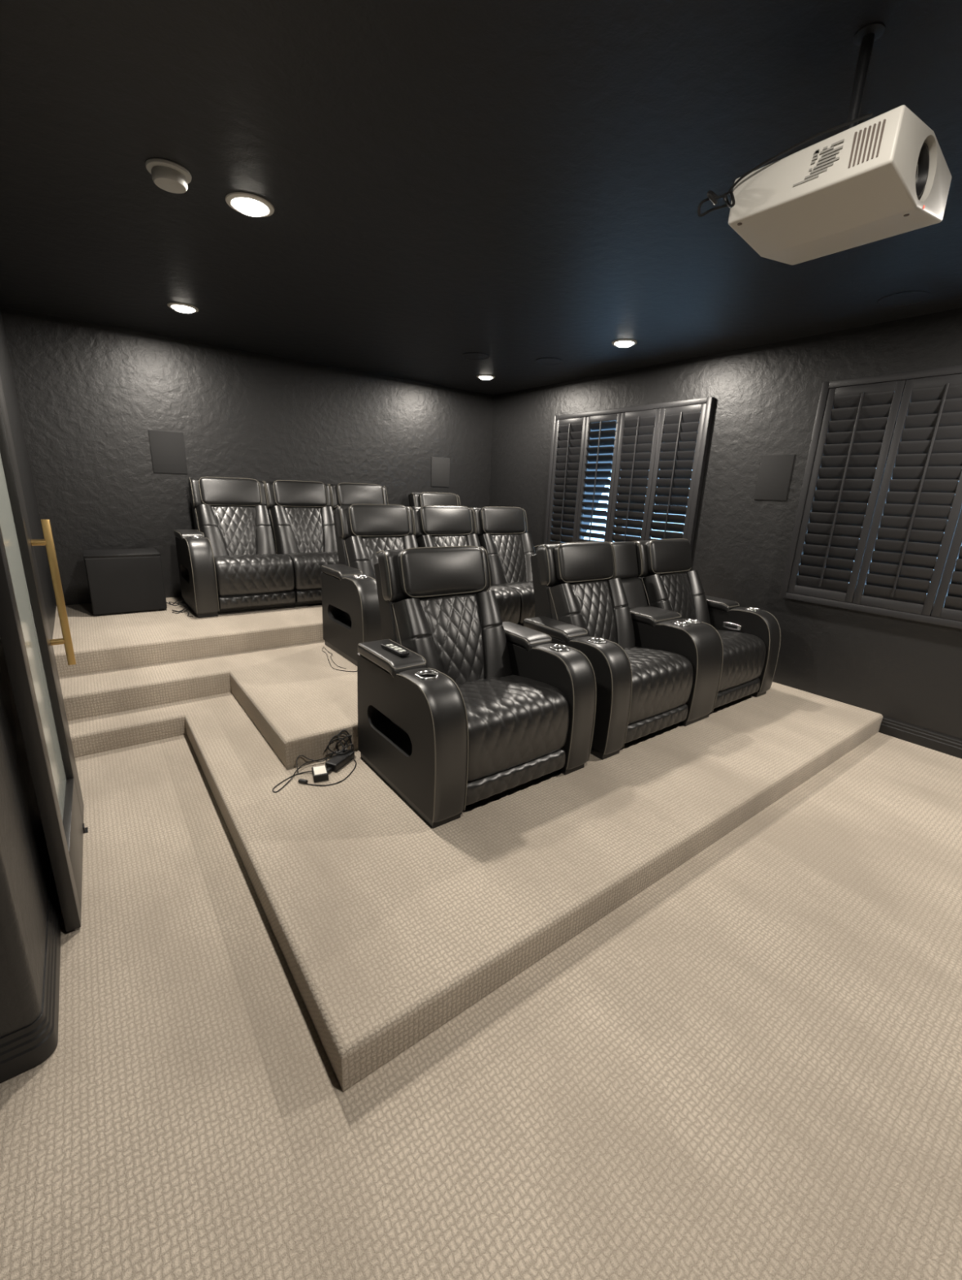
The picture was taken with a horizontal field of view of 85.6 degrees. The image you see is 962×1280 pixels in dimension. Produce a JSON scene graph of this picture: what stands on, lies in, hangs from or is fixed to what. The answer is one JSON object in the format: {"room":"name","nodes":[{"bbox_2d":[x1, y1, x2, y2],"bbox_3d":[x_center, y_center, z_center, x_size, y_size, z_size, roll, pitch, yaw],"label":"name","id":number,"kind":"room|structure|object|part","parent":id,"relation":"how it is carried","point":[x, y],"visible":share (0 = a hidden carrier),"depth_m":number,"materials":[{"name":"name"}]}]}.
{"room":"home theater","nodes":[
{"label":"home theater","id":0,"kind":"room"},
{"bbox_2d":[0,307,56,1038],"bbox_3d":[-2.970,-0.572,2.253,1.425,2.743,4.186,-10,20,-36],"label":"wall","id":1,"kind":"structure","parent":0,"point":[24,859],"depth_m":1.56,"materials":[{"name":"black paint"}]},
{"bbox_2d":[0,864,61,1083],"bbox_3d":[-2.279,0.945,1.799,1.292,0.126,1.961,-10,20,-36],"label":"baseboard","id":2,"kind":"structure","parent":1,"relation":"attached to","point":[22,1050],"depth_m":1.45,"materials":[{"name":"black paint"}]},
{"bbox_2d":[0,376,84,932],"bbox_3d":[-1.623,-0.105,1.907,0.114,2.120,0.877,-9,20,-35],"label":"sliding door","id":3,"kind":"structure","parent":1,"relation":"in","point":[27,642],"depth_m":1.93,"materials":[{"name":"black paint"}]},
{"bbox_3d":[-1.623,-0.154,1.817,0.008,1.763,0.600,-9,20,-35],"label":"glass panel","id":4,"kind":"part","parent":3,"relation":"part of","materials":[{"name":"grey"}]},
{"bbox_3d":[-1.807,-0.194,2.226,0.028,0.630,0.018,-9,20,-35],"label":"pull handle","id":5,"kind":"part","parent":3,"relation":"part of","materials":[{"name":"gold metal"}]},
{"bbox_2d":[52,596,324,677],"bbox_3d":[-1.338,-0.340,5.310,4.700,0.162,1.587,-10,20,-36],"label":"floor","id":6,"kind":"structure","parent":0,"point":[104,642],"depth_m":3.98,"materials":[{"name":"carpet"}]},
{"bbox_2d":[82,547,167,615],"bbox_3d":[-3.048,-0.510,4.460,0.521,0.494,0.420,-10,20,-36],"label":"subwoofer","id":7,"kind":"object","parent":6,"relation":"on","point":[121,580],"visible":1,"depth_m":4.29,"materials":[{"name":"black"}]},
{"bbox_3d":[-3.040,-0.738,4.397,0.521,0.020,0.414,-10,20,-36],"label":"panel","id":8,"kind":"part","parent":7,"relation":"part of","materials":[{"name":"black"}]},
{"bbox_2d":[166,600,188,612],"bbox_3d":[-2.689,-0.308,4.601,0.137,0.059,0.386,-10,20,-36],"label":"power cable","id":9,"kind":"object","parent":6,"relation":"on","point":[177,600],"visible":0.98,"depth_m":4.59,"materials":[{"name":"black plastic"}]},
{"bbox_2d":[172,609,192,617],"bbox_3d":[-2.514,-0.229,4.419,0.261,0.023,0.068,11,18,26],"label":"power cable","id":10,"kind":"object","parent":6,"relation":"on","point":[182,610],"visible":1,"depth_m":4.44,"materials":[{"name":"black plastic"}]},
{"bbox_2d":[173,476,387,617],"bbox_3d":[-1.673,-0.984,5.151,2.304,1.134,0.931,-10,20,-36],"label":"sofa","id":11,"kind":"object","parent":6,"relation":"on","point":[252,544],"visible":0.65,"depth_m":4.77,"materials":[{"name":"black leather"}]},
{"bbox_3d":[-2.352,-1.007,4.962,0.638,0.890,0.395,-10,20,-36],"label":"backrest","id":12,"kind":"part","parent":11,"relation":"part of","materials":[{"name":"black leather"}]},
{"bbox_3d":[-2.490,-0.606,4.542,0.170,0.608,0.795,-10,20,-36],"label":"armrest","id":13,"kind":"part","parent":11,"relation":"part of","materials":[{"name":"black leather"}]},
{"bbox_2d":[197,477,261,506],"bbox_3d":[-2.336,-1.380,4.855,0.528,0.258,0.138,-10,20,-36],"label":"headrest cover","id":14,"kind":"object","parent":11,"relation":"on","point":[211,491],"depth_m":4.80,"materials":[{"name":"black leather"}]},
{"bbox_3d":[-2.272,-0.996,4.856,0.372,0.484,0.263,-10,20,-36],"label":"quilted panel","id":15,"kind":"part","parent":11,"relation":"part of","materials":[{"name":"black leather"}]},
{"bbox_2d":[213,554,294,595],"bbox_3d":[-2.119,-0.626,4.732,0.644,0.332,0.645,-10,20,-36],"label":"seat cushion","id":16,"kind":"object","parent":11,"relation":"on","point":[234,575],"depth_m":4.49,"materials":[{"name":"black leather"}]},
{"bbox_3d":[-1.831,-1.095,5.342,0.638,0.890,0.395,-10,20,-36],"label":"backrest","id":17,"kind":"part","parent":11,"relation":"part of","materials":[{"name":"black leather"}]},
{"bbox_2d":[271,480,327,507],"bbox_3d":[-1.816,-1.467,5.236,0.528,0.258,0.138,-10,20,-36],"label":"headrest cover","id":18,"kind":"object","parent":11,"relation":"on","point":[285,494],"depth_m":5.18,"materials":[{"name":"black leather"}]},
{"bbox_3d":[-1.752,-1.083,5.236,0.372,0.484,0.263,-10,20,-36],"label":"quilted panel","id":19,"kind":"part","parent":11,"relation":"part of","materials":[{"name":"black leather"}]},
{"bbox_2d":[284,551,338,590],"bbox_3d":[-1.599,-0.713,5.112,0.644,0.332,0.645,-10,20,-36],"label":"seat cushion","id":20,"kind":"object","parent":11,"relation":"on","point":[306,566],"depth_m":4.77,"materials":[{"name":"black leather"}]},
{"bbox_2d":[336,483,384,505],"bbox_3d":[-1.296,-1.554,5.616,0.528,0.258,0.138,-10,20,-36],"label":"pillow","id":21,"kind":"object","parent":11,"relation":"on","point":[347,494],"depth_m":5.55,"materials":[{"name":"black leather"}]},
{"bbox_2d":[408,492,460,506],"bbox_3d":[-0.350,-1.175,6.128,1.004,1.069,0.931,-10,20,-36],"label":"recliner","id":22,"kind":"object","parent":6,"relation":"on","point":[415,500],"visible":0.1,"depth_m":6.14,"materials":[{"name":"black leather"}]},
{"bbox_2d":[58,640,358,768],"bbox_3d":[-0.854,0.013,4.730,4.700,0.158,3.224,-10,20,-36],"label":"carpeted step","id":23,"kind":"structure","parent":0,"point":[293,695],"depth_m":3.34,"materials":[{"name":"carpet"}]},
{"bbox_2d":[324,647,345,668],"bbox_3d":[-1.134,0.132,3.960,0.045,0.016,0.563,-7,19,-31],"label":"power cable","id":24,"kind":"object","parent":23,"relation":"on","point":[324,647],"visible":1,"depth_m":3.90,"materials":[{"name":"black plastic"}]},
{"bbox_2d":[321,646,357,671],"bbox_3d":[-1.128,0.147,3.928,0.136,0.004,0.684,-10,20,-36],"label":"power cable","id":25,"kind":"object","parent":23,"relation":"on","point":[323,646],"visible":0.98,"depth_m":3.73,"materials":[{"name":"black plastic"}]},
{"bbox_2d":[320,503,535,666],"bbox_3d":[-0.166,-0.579,4.549,2.304,1.134,0.931,-10,20,-36],"label":"sofa","id":26,"kind":"object","parent":23,"relation":"on","point":[351,615],"visible":0.52,"depth_m":4.30,"materials":[{"name":"black leather"}]},
{"bbox_3d":[-0.844,-0.603,4.361,0.638,0.890,0.395,-10,20,-36],"label":"backrest","id":27,"kind":"part","parent":26,"relation":"part of","materials":[{"name":"black leather"}]},
{"bbox_3d":[-0.982,-0.201,3.941,0.170,0.608,0.795,-10,20,-36],"label":"armrest","id":28,"kind":"part","parent":26,"relation":"part of","materials":[{"name":"black leather"}]},
{"bbox_2d":[346,504,409,537],"bbox_3d":[-0.828,-0.976,4.254,0.528,0.258,0.138,-10,20,-36],"label":"pillow","id":29,"kind":"object","parent":26,"relation":"on","point":[362,520],"depth_m":4.19,"materials":[{"name":"black leather"}]},
{"bbox_3d":[-0.765,-0.592,4.255,0.372,0.484,0.263,-10,20,-36],"label":"quilted panel","id":30,"kind":"part","parent":26,"relation":"part of","materials":[{"name":"black leather"}]},
{"bbox_2d":[418,506,471,535],"bbox_3d":[-0.308,-1.063,4.634,0.528,0.258,0.138,-10,20,-36],"label":"pillow","id":31,"kind":"object","parent":26,"relation":"on","point":[433,520],"depth_m":4.57,"materials":[{"name":"black leather"}]},
{"bbox_3d":[-0.245,-0.679,4.635,0.372,0.484,0.263,-10,20,-36],"label":"quilted panel","id":32,"kind":"part","parent":26,"relation":"part of","materials":[{"name":"black leather"}]},
{"bbox_2d":[479,506,524,534],"bbox_3d":[0.212,-1.150,5.014,0.528,0.258,0.138,-10,20,-36],"label":"pillow","id":33,"kind":"object","parent":26,"relation":"on","point":[492,520],"depth_m":4.95,"materials":[{"name":"black leather"}]},
{"bbox_2d":[487,585,520,623],"bbox_3d":[-0.092,-0.309,4.511,0.644,0.332,0.645,-10,20,-36],"label":"seat cushion","id":34,"kind":"object","parent":26,"relation":"on","point":[508,597],"depth_m":4.39,"materials":[{"name":"black leather"}]},
{"bbox_3d":[0.275,-0.766,5.015,0.372,0.484,0.263,-10,20,-36],"label":"quilted panel","id":35,"kind":"part","parent":26,"relation":"part of","materials":[{"name":"black leather"}]},
{"bbox_2d":[494,581,534,623],"bbox_3d":[0.428,-0.396,4.891,0.644,0.332,0.645,-10,20,-36],"label":"seat cushion","id":36,"kind":"object","parent":26,"relation":"on","point":[525,589],"depth_m":4.52,"materials":[{"name":"black leather"}]},
{"bbox_2d":[0,306,493,605],"bbox_3d":[-1.817,-1.512,5.698,5.000,2.743,0.150,-10,20,-36],"label":"wall","id":37,"kind":"structure","parent":0,"point":[90,395],"depth_m":4.80,"materials":[{"name":"black paint"}]},
{"bbox_2d":[147,430,187,474],"bbox_3d":[-2.843,-1.703,4.727,0.276,0.364,0.010,-10,20,-36],"label":"wall speaker","id":38,"kind":"object","parent":37,"relation":"attached to","point":[167,450],"visible":1,"depth_m":4.72,"materials":[{"name":"black fabric"}]},
{"bbox_2d":[431,456,449,487],"bbox_3d":[-0.502,-2.080,6.444,0.272,0.350,0.010,-10,20,-36],"label":"wall speaker","id":39,"kind":"object","parent":37,"relation":"attached to","point":[440,466],"visible":1,"depth_m":6.44,"materials":[{"name":"black fabric"}]},
{"bbox_2d":[67,681,882,1092],"bbox_3d":[-0.406,0.338,4.191,4.700,0.133,4.742,-10,20,-36],"label":"platform","id":40,"kind":"structure","parent":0,"point":[387,926],"depth_m":2.20,"materials":[{"name":"carpet"}]},
{"bbox_2d":[297,778,307,783],"bbox_3d":[-0.883,0.701,2.579,0.048,0.017,0.020,7,17,14],"label":"plug","id":41,"kind":"object","parent":40,"relation":"on","point":[300,780],"visible":1,"depth_m":2.57,"materials":[{"name":"black plastic"}]},
{"bbox_2d":[271,754,336,792],"bbox_3d":[-0.910,0.668,2.661,0.085,0.036,0.396,12,19,30],"label":"power cable","id":42,"kind":"object","parent":40,"relation":"on","point":[294,775],"visible":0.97,"depth_m":2.65,"materials":[{"name":"black plastic"}]},
{"bbox_2d":[311,764,328,782],"bbox_3d":[-0.816,0.677,2.636,0.072,0.039,0.096,-4,17,-23],"label":"power adapter","id":43,"kind":"object","parent":40,"relation":"on","point":[319,773],"visible":1,"depth_m":2.60,"materials":[{"name":"white plastic"}]},
{"bbox_2d":[296,749,346,773],"bbox_3d":[-0.847,0.626,2.755,0.273,0.067,0.063,-10,20,-36],"label":"power cable","id":44,"kind":"object","parent":40,"relation":"on","point":[344,749],"visible":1,"depth_m":2.74,"materials":[{"name":"black plastic"}]},
{"bbox_2d":[304,758,356,786],"bbox_3d":[-0.746,0.691,2.657,0.148,0.005,0.331,16,21,40],"label":"power cable","id":45,"kind":"object","parent":40,"relation":"on","point":[353,758],"visible":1,"depth_m":2.58,"materials":[{"name":"black plastic"}]},
{"bbox_2d":[324,733,351,756],"bbox_3d":[-0.766,0.573,2.799,0.148,0.114,0.080,-10,20,-36],"label":"power cable","id":46,"kind":"object","parent":40,"relation":"on","point":[331,741],"visible":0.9,"depth_m":2.80,"materials":[{"name":"black plastic"}]},
{"bbox_2d":[324,748,354,773],"bbox_3d":[-0.756,0.644,2.753,0.070,0.042,0.205,8,17,20],"label":"power adapter","id":47,"kind":"object","parent":40,"relation":"on","point":[337,762],"visible":0.78,"depth_m":2.73,"materials":[{"name":"black plastic"}]},
{"bbox_2d":[334,729,354,751],"bbox_3d":[-0.739,0.562,2.820,0.093,0.132,0.068,-10,20,-36],"label":"power cable","id":48,"kind":"object","parent":47,"relation":"attached to","point":[342,731],"visible":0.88,"depth_m":2.81,"materials":[{"name":"black plastic"}]},
{"bbox_2d":[356,546,595,828],"bbox_3d":[-0.058,0.112,2.728,1.004,1.134,0.931,-10,20,-36],"label":"recliner","id":49,"kind":"object","parent":40,"relation":"on","point":[480,706],"visible":1,"depth_m":2.61,"materials":[{"name":"black leather"}]},
{"bbox_3d":[-0.216,0.001,2.919,0.638,0.890,0.395,-10,20,-36],"label":"backrest","id":50,"kind":"part","parent":49,"relation":"part of","materials":[{"name":"black leather"}]},
{"bbox_2d":[380,642,408,656],"bbox_3d":[-0.414,0.044,2.493,0.048,0.020,0.188,-11,21,-40],"label":"remote control","id":51,"kind":"object","parent":49,"relation":"on","point":[394,649],"visible":1,"depth_m":2.47,"materials":[{"name":"black plastic"}]},
{"bbox_3d":[-0.354,0.403,2.499,0.170,0.608,0.795,-10,20,-36],"label":"armrest","id":52,"kind":"part","parent":49,"relation":"part of","materials":[{"name":"black leather"}]},
{"bbox_2d":[397,546,485,598],"bbox_3d":[-0.201,-0.371,2.812,0.528,0.258,0.138,-10,20,-36],"label":"pillow","id":53,"kind":"object","parent":49,"relation":"on","point":[423,572],"depth_m":2.75,"materials":[{"name":"black leather"}]},
{"bbox_3d":[-0.137,0.013,2.813,0.372,0.484,0.263,-10,20,-36],"label":"quilted panel","id":54,"kind":"part","parent":49,"relation":"part of","materials":[{"name":"black leather"}]},
{"bbox_2d":[456,674,568,781],"bbox_3d":[0.016,0.383,2.689,0.644,0.332,0.645,-10,20,-36],"label":"seat cushion","id":55,"kind":"object","parent":49,"relation":"on","point":[515,723],"depth_m":2.48,"materials":[{"name":"black leather"}]},
{"bbox_3d":[0.302,0.293,2.979,0.170,0.608,0.795,-10,20,-36],"label":"armrest","id":56,"kind":"part","parent":49,"relation":"part of","materials":[{"name":"black leather"}]},
{"bbox_2d":[523,538,780,759],"bbox_3d":[1.218,-0.102,3.660,1.959,1.134,0.931,-10,20,-36],"label":"loveseat","id":57,"kind":"object","parent":40,"relation":"on","point":[662,652],"visible":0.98,"depth_m":3.41,"materials":[{"name":"black leather"}]},
{"bbox_3d":[0.677,-0.148,3.572,0.638,0.890,0.395,-10,20,-36],"label":"backrest","id":58,"kind":"part","parent":57,"relation":"part of","materials":[{"name":"black leather"}]},
{"bbox_2d":[553,542,613,582],"bbox_3d":[0.693,-0.521,3.466,0.528,0.258,0.138,-10,20,-36],"label":"pillow","id":59,"kind":"object","parent":57,"relation":"on","point":[573,562],"depth_m":3.39,"materials":[{"name":"black leather"}]},
{"bbox_3d":[0.539,0.253,3.152,0.170,0.608,0.795,-10,20,-36],"label":"armrest","id":60,"kind":"part","parent":57,"relation":"part of","materials":[{"name":"black leather"}]},
{"bbox_3d":[0.757,-0.137,3.466,0.372,0.484,0.263,-10,20,-36],"label":"quilted panel","id":61,"kind":"part","parent":57,"relation":"part of","materials":[{"name":"black leather"}]},
{"bbox_2d":[609,541,638,578],"bbox_3d":[1.024,-0.581,3.816,0.299,0.280,0.183,-10,20,-36],"label":"cushion","id":62,"kind":"object","parent":57,"relation":"on","point":[624,554],"depth_m":3.75,"materials":[{"name":"black leather"}]},
{"bbox_2d":[620,577,647,608],"bbox_3d":[1.106,-0.209,3.788,0.297,0.457,0.298,-10,20,-36],"label":"cushion","id":63,"kind":"object","parent":57,"relation":"on","point":[635,588],"depth_m":3.76,"materials":[{"name":"black leather"}]},
{"bbox_3d":[1.166,-0.186,3.712,0.319,0.079,0.410,-10,20,-36],"label":"console lid","id":64,"kind":"part","parent":57,"relation":"part of","materials":[{"name":"black leather"}]},
{"bbox_2d":[622,646,693,724],"bbox_3d":[0.909,0.233,3.342,0.644,0.332,0.645,-10,20,-36],"label":"seat cushion","id":65,"kind":"object","parent":57,"relation":"on","point":[661,677],"depth_m":3.13,"materials":[{"name":"black leather"}]},
{"bbox_2d":[645,538,691,573],"bbox_3d":[1.457,-0.649,4.024,0.528,0.258,0.138,-10,20,-36],"label":"headrest cover","id":66,"kind":"object","parent":57,"relation":"on","point":[663,556],"depth_m":3.94,"materials":[{"name":"black leather"}]},
{"bbox_3d":[1.521,-0.265,4.025,0.372,0.484,0.263,-10,20,-36],"label":"quilted panel","id":67,"kind":"part","parent":57,"relation":"part of","materials":[{"name":"black leather"}]},
{"bbox_3d":[1.942,-0.107,4.025,0.018,0.054,0.144,-10,20,-36],"label":"control panel","id":68,"kind":"part","parent":57,"relation":"part of","materials":[{"name":"silver metal"}]},
{"bbox_2d":[715,630,765,692],"bbox_3d":[1.673,0.105,3.901,0.644,0.332,0.645,-10,20,-36],"label":"seat cushion","id":69,"kind":"object","parent":57,"relation":"on","point":[743,660],"depth_m":3.69,"materials":[{"name":"black leather"}]},
{"bbox_3d":[1.959,0.015,4.191,0.170,0.608,0.795,-10,20,-36],"label":"armrest","id":70,"kind":"part","parent":57,"relation":"part of","materials":[{"name":"black leather"}]},
{"bbox_2d":[0,732,961,1279],"bbox_3d":[0.097,0.950,2.553,6.275,0.100,8.442,-10,20,-36],"label":"floor","id":71,"kind":"structure","parent":0,"point":[748,1067],"depth_m":1.43,"materials":[{"name":"carpet"}]},
{"bbox_2d":[82,822,88,833],"bbox_3d":[-1.807,0.857,2.364,0.028,0.030,0.040,-10,20,-36],"label":"floor guide","id":72,"kind":"object","parent":71,"relation":"on","point":[85,829],"visible":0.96,"depth_m":2.36,"materials":[{"name":"black plastic"}]},
{"bbox_2d":[0,0,961,395],"bbox_3d":[0.212,-1.780,1.770,6.275,0.100,8.442,-10,20,-36],"label":"ceiling","id":73,"kind":"structure","parent":0,"point":[516,183],"depth_m":2.00,"materials":[{"name":"black paint"}]},
{"bbox_2d":[145,157,191,193],"bbox_3d":[-1.248,-1.851,2.082,0.160,0.055,0.160,-10,20,-36],"label":"smoke detector","id":74,"kind":"object","parent":73,"relation":"attached to","point":[169,175],"visible":1,"depth_m":2.05,"materials":[{"name":"grey plastic"}]},
{"bbox_2d":[167,302,199,313],"bbox_3d":[-2.135,-2.373,3.731,0.200,0.030,0.200,-10,20,-36],"label":"recessed light","id":75,"kind":"object","parent":73,"relation":"in","point":[180,307],"visible":1,"depth_m":3.69,"materials":[{"name":"white plastic"}]},
{"bbox_2d":[225,191,274,217],"bbox_3d":[-1.025,-1.920,2.311,0.200,0.030,0.200,-10,20,-36],"label":"recessed light","id":76,"kind":"object","parent":73,"relation":"in","point":[251,205],"visible":1,"depth_m":2.28,"materials":[{"name":"white plastic"}]},
{"bbox_2d":[462,351,489,359],"bbox_3d":[-0.046,-2.584,4.730,0.250,0.007,0.250,-10,20,-36],"label":"ceiling speaker","id":77,"kind":"object","parent":73,"relation":"attached to","point":[472,355],"visible":1,"depth_m":4.72,"materials":[{"name":"grey paint"}]},
{"bbox_2d":[476,374,494,380],"bbox_3d":[0.051,-2.810,5.573,0.200,0.030,0.200,-10,20,-36],"label":"recessed light","id":78,"kind":"object","parent":73,"relation":"in","point":[486,377],"visible":1,"depth_m":5.53,"materials":[{"name":"white plastic"}]},
{"bbox_2d":[535,357,562,364],"bbox_3d":[0.627,-2.577,4.802,0.250,0.007,0.250,-10,20,-36],"label":"ceiling speaker","id":79,"kind":"object","parent":73,"relation":"attached to","point":[546,361],"visible":1,"depth_m":4.79,"materials":[{"name":"grey paint"}]},
{"bbox_2d":[611,338,636,347],"bbox_3d":[1.139,-2.352,4.134,0.200,0.030,0.200,-10,20,-36],"label":"recessed light","id":80,"kind":"object","parent":73,"relation":"in","point":[622,343],"visible":1,"depth_m":4.09,"materials":[{"name":"white plastic"}]},
{"bbox_2d":[844,22,884,130],"bbox_3d":[1.000,-1.437,1.386,0.260,0.284,0.200,-10,20,-36],"label":"mount","id":81,"kind":"object","parent":73,"relation":"attached to","point":[864,37],"visible":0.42,"depth_m":1.36,"materials":[{"name":"grey paint"}]},
{"bbox_2d":[727,105,951,265],"bbox_3d":[0.991,-1.223,1.447,0.416,0.161,0.396,-10,20,-36],"label":"projector","id":82,"kind":"object","parent":81,"relation":"hanging from","point":[886,175],"visible":1,"depth_m":1.35,"materials":[{"name":"white plastic"},{"name":"glass"}]},
{"bbox_2d":[697,112,872,217],"bbox_3d":[0.791,-1.240,1.384,0.394,0.108,0.083,15,20,37],"label":"power cable","id":83,"kind":"object","parent":82,"relation":"attached to","point":[711,196],"visible":1,"depth_m":1.43,"materials":[{"name":"black plastic"}]},
{"bbox_2d":[848,119,885,168],"bbox_3d":[0.907,-1.166,1.223,0.005,0.070,0.060,-10,20,-36],"label":"vent","id":84,"kind":"object","parent":82,"relation":"attached to","point":[866,140],"depth_m":1.22,"materials":[{"name":"white plastic"}]},
{"bbox_3d":[1.094,-1.185,1.324,0.094,0.094,0.026,-10,20,-36],"label":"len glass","id":85,"kind":"part","parent":82,"relation":"part of","materials":[{"name":"black glass"}]},
{"bbox_3d":[1.006,-1.569,1.348,0.068,0.009,0.068,-10,20,-36],"label":"ceiling plate","id":86,"kind":"part","parent":81,"relation":"part of","materials":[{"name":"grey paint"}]},
{"bbox_2d":[876,290,930,306],"bbox_3d":[2.470,-1.994,3.040,0.250,0.007,0.250,-10,20,-36],"label":"ceiling speaker","id":87,"kind":"object","parent":73,"relation":"attached to","point":[910,297],"visible":1,"depth_m":3.03,"materials":[{"name":"grey paint"}]},
{"bbox_2d":[488,307,961,738],"bbox_3d":[2.604,-0.826,3.953,0.150,2.743,8.142,-10,20,-36],"label":"wall","id":88,"kind":"structure","parent":0,"point":[766,397],"depth_m":4.13,"materials":[{"name":"black paint"}]},
{"bbox_2d":[556,420,696,542],"bbox_3d":[1.476,-1.548,5.399,0.050,1.438,1.777,-10,20,-36],"label":"window","id":89,"kind":"structure","parent":88,"relation":"in","point":[597,486],"depth_m":5.66,"materials":[{"name":"blue glass"}]},
{"bbox_2d":[543,396,715,556],"bbox_3d":[1.355,-1.528,5.311,0.080,1.558,1.897,-10,20,-36],"label":"plantation shutter","id":90,"kind":"object","parent":89,"relation":"attached to","point":[641,434],"visible":0.77,"depth_m":5.12,"materials":[{"name":"grey paint"}]},
{"bbox_3d":[0.935,-1.708,5.812,0.012,1.331,0.012,-10,20,-36],"label":"tilt rod","id":91,"kind":"part","parent":90,"relation":"part of","materials":[{"name":"grey paint"}]},
{"bbox_3d":[0.954,-1.694,5.831,0.032,1.464,0.448,-10,20,-36],"label":"shutter panel","id":92,"kind":"part","parent":90,"relation":"part of","materials":[{"name":"grey paint"}]},
{"bbox_3d":[1.193,-1.585,5.461,0.012,1.331,0.012,-10,20,-36],"label":"tilt rod","id":93,"kind":"part","parent":90,"relation":"part of","materials":[{"name":"grey paint"}]},
{"bbox_3d":[1.225,-1.584,5.487,0.032,1.464,0.448,-10,20,-36],"label":"shutter panel","id":94,"kind":"part","parent":90,"relation":"part of","materials":[{"name":"grey paint"}]},
{"bbox_3d":[1.475,-1.487,5.122,0.012,1.331,0.012,-10,20,-36],"label":"tilt rod","id":95,"kind":"part","parent":90,"relation":"part of","materials":[{"name":"grey paint"}]},
{"bbox_3d":[1.495,-1.474,5.142,0.032,1.464,0.448,-10,20,-36],"label":"shutter panel","id":96,"kind":"part","parent":90,"relation":"part of","materials":[{"name":"grey paint"}]},
{"bbox_3d":[1.744,-1.376,4.777,0.012,1.331,0.012,-10,20,-36],"label":"tilt rod","id":97,"kind":"part","parent":90,"relation":"part of","materials":[{"name":"grey paint"}]},
{"bbox_3d":[1.766,-1.364,4.797,0.032,1.464,0.448,-10,20,-36],"label":"shutter panel","id":98,"kind":"part","parent":90,"relation":"part of","materials":[{"name":"grey paint"}]},
{"bbox_2d":[753,454,795,501],"bbox_3d":[2.315,-1.282,4.108,0.010,0.346,0.254,-10,20,-36],"label":"wall speaker","id":99,"kind":"object","parent":88,"relation":"attached to","point":[775,472],"visible":1,"depth_m":4.10,"materials":[{"name":"black fabric"}]},
{"bbox_2d":[779,364,961,629],"bbox_3d":[2.998,-0.866,3.227,0.057,1.567,1.893,-10,20,-36],"label":"plantation shutter","id":100,"kind":"object","parent":88,"relation":"attached to","point":[911,518],"visible":1,"depth_m":3.53,"materials":[{"name":"grey paint"}]},
{"bbox_3d":[2.576,-1.046,3.724,0.012,1.340,0.012,-10,20,-36],"label":"tilt rod","id":101,"kind":"part","parent":100,"relation":"part of","materials":[{"name":"grey paint"}]},
{"bbox_3d":[2.593,-1.031,3.742,0.032,1.473,0.447,-10,20,-36],"label":"shutter panel","id":102,"kind":"part","parent":100,"relation":"part of","materials":[{"name":"grey paint"}]},
{"bbox_3d":[2.862,-0.921,3.398,0.032,1.473,0.447,-10,20,-36],"label":"shutter panel","id":103,"kind":"part","parent":100,"relation":"part of","materials":[{"name":"grey paint"}]},
{"bbox_3d":[2.847,-0.937,3.381,0.012,1.340,0.012,-10,20,-36],"label":"tilt rod","id":104,"kind":"part","parent":100,"relation":"part of","materials":[{"name":"grey paint"}]},
{"bbox_3d":[3.132,-0.811,3.054,0.032,1.473,0.447,-10,20,-36],"label":"shutter panel","id":105,"kind":"part","parent":100,"relation":"part of","materials":[{"name":"grey paint"}]},
{"bbox_2d":[878,715,961,759],"bbox_3d":[3.905,1.022,2.455,0.017,0.125,3.398,-10,20,-36],"label":"baseboard","id":106,"kind":"structure","parent":88,"relation":"attached to","point":[926,738],"depth_m":3.56,"materials":[{"name":"black paint"}]}
]}

